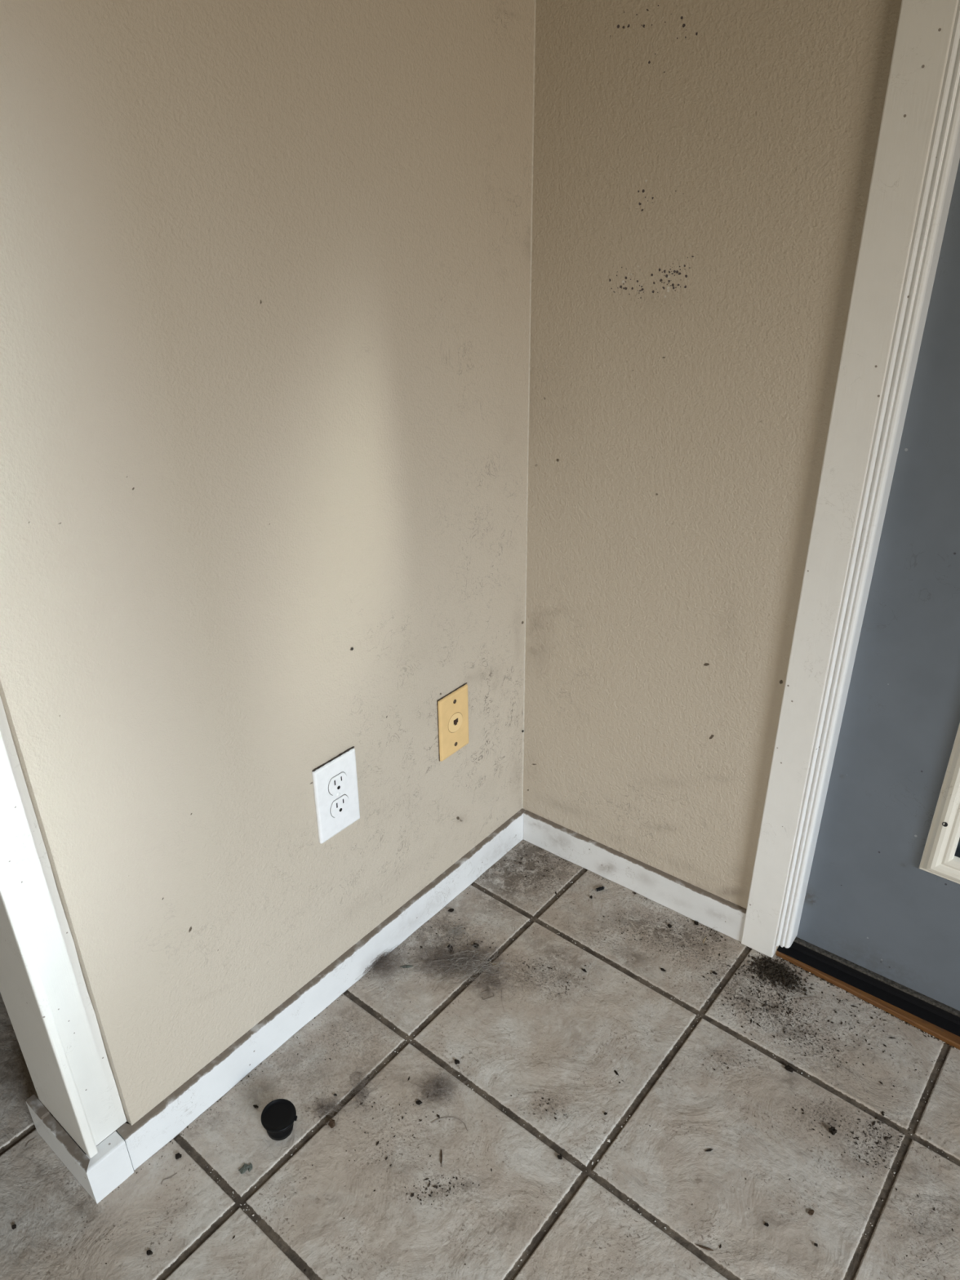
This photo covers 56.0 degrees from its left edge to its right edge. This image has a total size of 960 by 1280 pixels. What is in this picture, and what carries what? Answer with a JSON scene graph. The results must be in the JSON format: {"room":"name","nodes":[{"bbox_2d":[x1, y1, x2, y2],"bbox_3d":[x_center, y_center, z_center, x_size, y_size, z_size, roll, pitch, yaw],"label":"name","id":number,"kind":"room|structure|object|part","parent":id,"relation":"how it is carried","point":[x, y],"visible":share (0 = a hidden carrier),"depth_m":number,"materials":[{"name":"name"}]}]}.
{"room":"entryway","nodes":[
{"label":"entryway","id":0,"kind":"room"},
{"bbox_2d":[0,0,534,1154],"bbox_3d":[-0.212,-0.592,0.968,0.126,2.450,1.016,20,34,34],"label":"wall","id":1,"kind":"structure","parent":0,"point":[264,265],"depth_m":1.02,"materials":[{"name":"beige paint"}]},
{"bbox_2d":[0,855,97,1158],"bbox_3d":[-0.538,-0.422,0.610,0.129,2.354,0.011,20,34,34],"label":"trim","id":2,"kind":"structure","parent":1,"relation":"attached to","point":[22,991],"depth_m":1.04,"materials":[{"name":"white paint"}]},
{"bbox_2d":[26,1093,97,1204],"bbox_3d":[-0.535,0.654,1.164,0.151,0.066,0.011,20,34,34],"label":"baseboard","id":3,"kind":"structure","parent":1,"relation":"attached to","point":[57,1139],"depth_m":1.15,"materials":[{"name":"white paint"}]},
{"bbox_2d":[0,696,126,1145],"bbox_3d":[-0.482,-0.418,0.602,0.009,2.355,0.045,20,34,34],"label":"trim","id":4,"kind":"structure","parent":1,"relation":"attached to","point":[23,852],"depth_m":0.99,"materials":[{"name":"white paint"}]},
{"bbox_2d":[85,1130,133,1203],"bbox_3d":[-0.472,0.666,1.141,0.021,0.065,0.052,20,34,34],"label":"baseboard","id":5,"kind":"structure","parent":1,"relation":"attached to","point":[111,1166],"depth_m":1.13,"materials":[{"name":"white paint"}]},
{"bbox_2d":[116,808,525,1170],"bbox_3d":[-0.187,0.503,1.447,0.021,0.065,0.844,20,34,34],"label":"baseboard","id":6,"kind":"structure","parent":1,"relation":"attached to","point":[166,1120],"depth_m":1.35,"materials":[{"name":"white paint"}]},
{"bbox_2d":[311,746,359,844],"bbox_3d":[-0.201,0.220,1.278,0.007,0.127,0.078,20,33,34],"label":"wall outlet","id":7,"kind":"object","parent":1,"relation":"attached to","point":[335,782],"visible":1,"depth_m":1.27,"materials":[{"name":"white plastic"}]},
{"bbox_2d":[328,771,346,795],"bbox_3d":[-0.199,0.202,1.267,0.002,0.030,0.036,20,34,34],"label":"outlet","id":8,"kind":"object","parent":7,"relation":"attached to","point":[337,780],"depth_m":1.27,"materials":[{"name":"white plastic"}]},
{"bbox_2d":[329,794,349,817],"bbox_3d":[-0.199,0.236,1.285,0.002,0.030,0.036,20,34,34],"label":"outlet","id":9,"kind":"object","parent":7,"relation":"attached to","point":[339,803],"depth_m":1.28,"materials":[{"name":"white plastic"}]},
{"bbox_2d":[436,682,468,761],"bbox_3d":[-0.042,0.133,1.452,0.007,0.116,0.071,20,34,34],"label":"jack","id":10,"kind":"object","parent":1,"relation":"attached to","point":[453,708],"visible":1,"depth_m":1.45,"materials":[{"name":"beige plastic"}]},
{"bbox_2d":[453,718,457,725],"bbox_3d":[-0.039,0.132,1.449,0.001,0.010,0.010,20,34,34],"label":"socket","id":11,"kind":"object","parent":10,"relation":"attached to","point":[455,720],"depth_m":1.45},
{"bbox_2d":[521,0,536,808],"bbox_3d":[0.070,-0.736,1.167,0.001,2.386,0.002,20,34,34],"label":"trim","id":12,"kind":"structure","parent":1,"relation":"attached to","point":[535,0],"depth_m":1.34,"materials":[{"name":"paint"}]},
{"bbox_2d":[0,840,959,1279],"bbox_3d":[-0.944,1.148,0.301,5.700,0.003,4.160,20,34,34],"label":"floor","id":13,"kind":"structure","parent":0,"point":[663,1168],"depth_m":1.21,"materials":[{"name":"tile"}]},
{"bbox_2d":[146,1249,152,1255],"bbox_3d":[-0.395,0.732,1.079,0.008,0.004,0.006,-6,28,-10],"label":"crumb","id":14,"kind":"object","parent":13,"relation":"on","point":[148,1252],"visible":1,"depth_m":1.08,"materials":[{"name":"black soil"}]},
{"bbox_2d":[175,1152,182,1159],"bbox_3d":[-0.395,0.676,1.184,0.008,0.005,0.008,-15,31,-26],"label":"crumb","id":15,"kind":"object","parent":13,"relation":"on","point":[178,1155],"visible":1,"depth_m":1.18,"materials":[{"name":"black soil"}]},
{"bbox_2d":[238,1163,249,1173],"bbox_3d":[-0.306,0.684,1.169,0.010,0.004,0.014,16,32,28],"label":"lint","id":16,"kind":"object","parent":13,"relation":"on","point":[245,1166],"visible":1,"depth_m":1.17},
{"bbox_2d":[248,1163,252,1171],"bbox_3d":[-0.298,0.684,1.171,0.006,0.002,0.012,0,28,1],"label":"lint","id":17,"kind":"object","parent":13,"relation":"on","point":[250,1168],"visible":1,"depth_m":1.17},
{"bbox_2d":[260,1098,297,1140],"bbox_3d":[-0.268,0.646,1.210,0.046,0.035,0.046,-24,35,-37],"label":"plug","id":18,"kind":"object","parent":13,"relation":"on","point":[278,1117],"visible":1,"depth_m":1.20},
{"bbox_2d":[304,1089,355,1130],"bbox_3d":[-0.206,0.641,1.243,0.068,0.009,0.060,-9,29,-15],"label":"tuft","id":19,"kind":"object","parent":13,"relation":"on","point":[327,1108],"visible":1,"depth_m":1.24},
{"bbox_2d":[328,1118,335,1128],"bbox_3d":[-0.201,0.654,1.222,0.009,0.005,0.016,-8,29,-14],"label":"clump","id":20,"kind":"object","parent":13,"relation":"on","point":[331,1123],"visible":1,"depth_m":1.22,"materials":[{"name":"brown soil"}]},
{"bbox_2d":[336,1055,383,1111],"bbox_3d":[-0.164,0.625,1.272,0.075,0.009,0.087,2,28,6],"label":"tuft","id":21,"kind":"object","parent":13,"relation":"on","point":[364,1080],"visible":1,"depth_m":1.27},
{"bbox_2d":[356,942,417,986],"bbox_3d":[-0.137,0.523,1.451,0.064,0.024,0.116,20,34,34],"label":"tuft","id":22,"kind":"object","parent":13,"relation":"on","point":[386,960],"visible":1,"depth_m":1.46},
{"bbox_2d":[400,964,413,968],"bbox_3d":[-0.119,0.529,1.464,0.024,0.002,0.008,-2,28,-3],"label":"lint","id":23,"kind":"object","parent":13,"relation":"on","point":[404,966],"visible":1,"depth_m":1.46},
{"bbox_2d":[415,1099,422,1105],"bbox_3d":[-0.085,0.640,1.250,0.007,0.004,0.008,-25,36,-38],"label":"crumb","id":24,"kind":"object","parent":13,"relation":"on","point":[419,1102],"visible":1,"depth_m":1.25,"materials":[{"name":"black soil"}]},
{"bbox_2d":[400,1063,468,1122],"bbox_3d":[-0.065,0.626,1.264,0.110,0.013,0.076,-12,30,-21],"label":"tuft","id":25,"kind":"object","parent":13,"relation":"on","point":[442,1079],"visible":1,"depth_m":1.27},
{"bbox_2d":[440,1149,442,1164],"bbox_3d":[-0.051,0.677,1.179,0.003,0.002,0.025,-2,28,-2],"label":"twig","id":26,"kind":"object","parent":13,"relation":"on","point":[441,1154],"visible":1,"depth_m":1.18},
{"bbox_2d":[431,1116,466,1128],"bbox_3d":[-0.040,0.654,1.225,0.051,0.001,0.015,5,28,11],"label":"hair","id":27,"kind":"object","parent":13,"relation":"on","point":[445,1117],"visible":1,"depth_m":1.23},
{"bbox_2d":[439,917,471,938],"bbox_3d":[-0.040,0.488,1.531,0.058,0.010,0.052,-1,28,-1],"label":"tuft","id":28,"kind":"object","parent":13,"relation":"on","point":[455,928],"visible":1,"depth_m":1.53,"materials":[{"name":"grey"}]},
{"bbox_2d":[454,1058,459,1064],"bbox_3d":[-0.033,0.609,1.306,0.007,0.005,0.008,-9,29,-15],"label":"crumb","id":29,"kind":"object","parent":13,"relation":"on","point":[456,1061],"visible":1,"depth_m":1.30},
{"bbox_2d":[391,930,538,996],"bbox_3d":[-0.026,0.518,1.465,0.243,0.017,0.145,0,28,2],"label":"tuft","id":30,"kind":"object","parent":13,"relation":"on","point":[457,955],"visible":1,"depth_m":1.47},
{"bbox_2d":[464,954,518,1010],"bbox_3d":[0.020,0.541,1.431,0.082,0.008,0.134,6,28,12],"label":"tuft","id":31,"kind":"object","parent":13,"relation":"on","point":[492,974],"visible":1,"depth_m":1.43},
{"bbox_2d":[81,840,956,1279],"bbox_3d":[0.102,0.716,1.103,0.942,0.006,1.140,20,34,34],"label":"crumbs","id":32,"kind":"object","parent":13,"relation":"on","point":[761,977],"visible":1,"depth_m":1.35,"materials":[{"name":"black soil"}]},
{"bbox_2d":[557,1153,562,1159],"bbox_3d":[0.104,0.675,1.178,0.006,0.005,0.006,-9,29,-16],"label":"clump","id":33,"kind":"object","parent":13,"relation":"on","point":[559,1157],"visible":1,"depth_m":1.18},
{"bbox_2d":[209,881,958,1266],"bbox_3d":[0.097,0.708,1.120,0.904,0.004,1.120,20,34,34],"label":"grout grit","id":34,"kind":"object","parent":13,"relation":"on","point":[607,1140],"visible":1,"depth_m":1.26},
{"bbox_2d":[595,886,604,891],"bbox_3d":[0.215,0.445,1.614,0.018,0.006,0.006,-11,29,-19],"label":"ferrule","id":35,"kind":"object","parent":13,"relation":"on","point":[600,888],"visible":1,"depth_m":1.61,"materials":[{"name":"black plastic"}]},
{"bbox_2d":[695,1244,713,1250],"bbox_3d":[0.269,0.726,1.079,0.022,0.002,0.002,8,29,16],"label":"twig","id":36,"kind":"object","parent":13,"relation":"on","point":[701,1246],"visible":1,"depth_m":1.08,"materials":[{"name":"brown wood"}]},
{"bbox_2d":[784,1064,795,1072],"bbox_3d":[0.443,0.613,1.289,0.017,0.006,0.009,17,32,30],"label":"clump","id":37,"kind":"object","parent":13,"relation":"on","point":[787,1067],"visible":1,"depth_m":1.29,"materials":[{"name":"black soil"}]},
{"bbox_2d":[808,1209,813,1215],"bbox_3d":[0.408,0.706,1.114,0.009,0.003,0.006,-15,31,-25],"label":"seed","id":38,"kind":"object","parent":13,"relation":"on","point":[811,1212],"visible":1,"depth_m":1.11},
{"bbox_2d":[827,1126,836,1134],"bbox_3d":[0.471,0.655,1.206,0.009,0.008,0.009,-20,33,-32],"label":"pebble","id":39,"kind":"object","parent":13,"relation":"on","point":[833,1131],"visible":1,"depth_m":1.20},
{"bbox_2d":[735,954,956,1048],"bbox_3d":[0.556,0.564,1.380,0.339,0.006,0.081,20,34,34],"label":"pile","id":40,"kind":"object","parent":13,"relation":"on","point":[774,969],"visible":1,"depth_m":1.44,"materials":[{"name":"black soil"}]},
{"bbox_2d":[775,937,959,1049],"bbox_3d":[0.855,0.621,1.248,0.896,0.026,0.099,20,34,34],"label":"threshold","id":41,"kind":"object","parent":13,"relation":"on","point":[940,1020],"visible":0.8,"depth_m":1.40,"materials":[{"name":"brown wood"}]},
{"bbox_2d":[522,0,902,954],"bbox_3d":[1.378,-0.298,0.375,3.220,2.450,0.120,19,33,32],"label":"wall","id":42,"kind":"structure","parent":0,"point":[703,169],"depth_m":1.21,"materials":[{"name":"beige paint"}]},
{"bbox_2d":[523,809,746,942],"bbox_3d":[0.262,0.414,1.609,0.439,0.065,0.011,19,33,32],"label":"baseboard","id":43,"kind":"structure","parent":42,"relation":"attached to","point":[710,910],"depth_m":1.59,"materials":[{"name":"white paint"}]},
{"bbox_2d":[741,0,959,957],"bbox_3d":[0.455,-0.438,1.004,0.054,2.129,0.034,19,33,32],"label":"trim","id":44,"kind":"structure","parent":42,"relation":"attached to","point":[925,28],"depth_m":1.08,"materials":[{"name":"white paint"}]},
{"bbox_2d":[774,0,959,947],"bbox_3d":[0.488,-0.407,1.000,0.021,2.020,0.044,19,33,32],"label":"trim","id":45,"kind":"structure","parent":42,"relation":"attached to","point":[944,157],"depth_m":1.09,"materials":[{"name":"white paint"}]},
{"bbox_2d":[795,159,959,1010],"bbox_3d":[0.862,-0.296,0.793,0.874,2.017,0.058,19,33,32],"label":"door","id":46,"kind":"structure","parent":42,"relation":"in","point":[882,896],"depth_m":1.23,"materials":[{"name":"grey paint"}]},
{"bbox_3d":[0.850,-0.324,0.761,0.570,1.648,0.018,19,33,32],"label":"pane frame","id":47,"kind":"part","parent":46,"relation":"part of","materials":[{"name":"white paint"}]}
]}

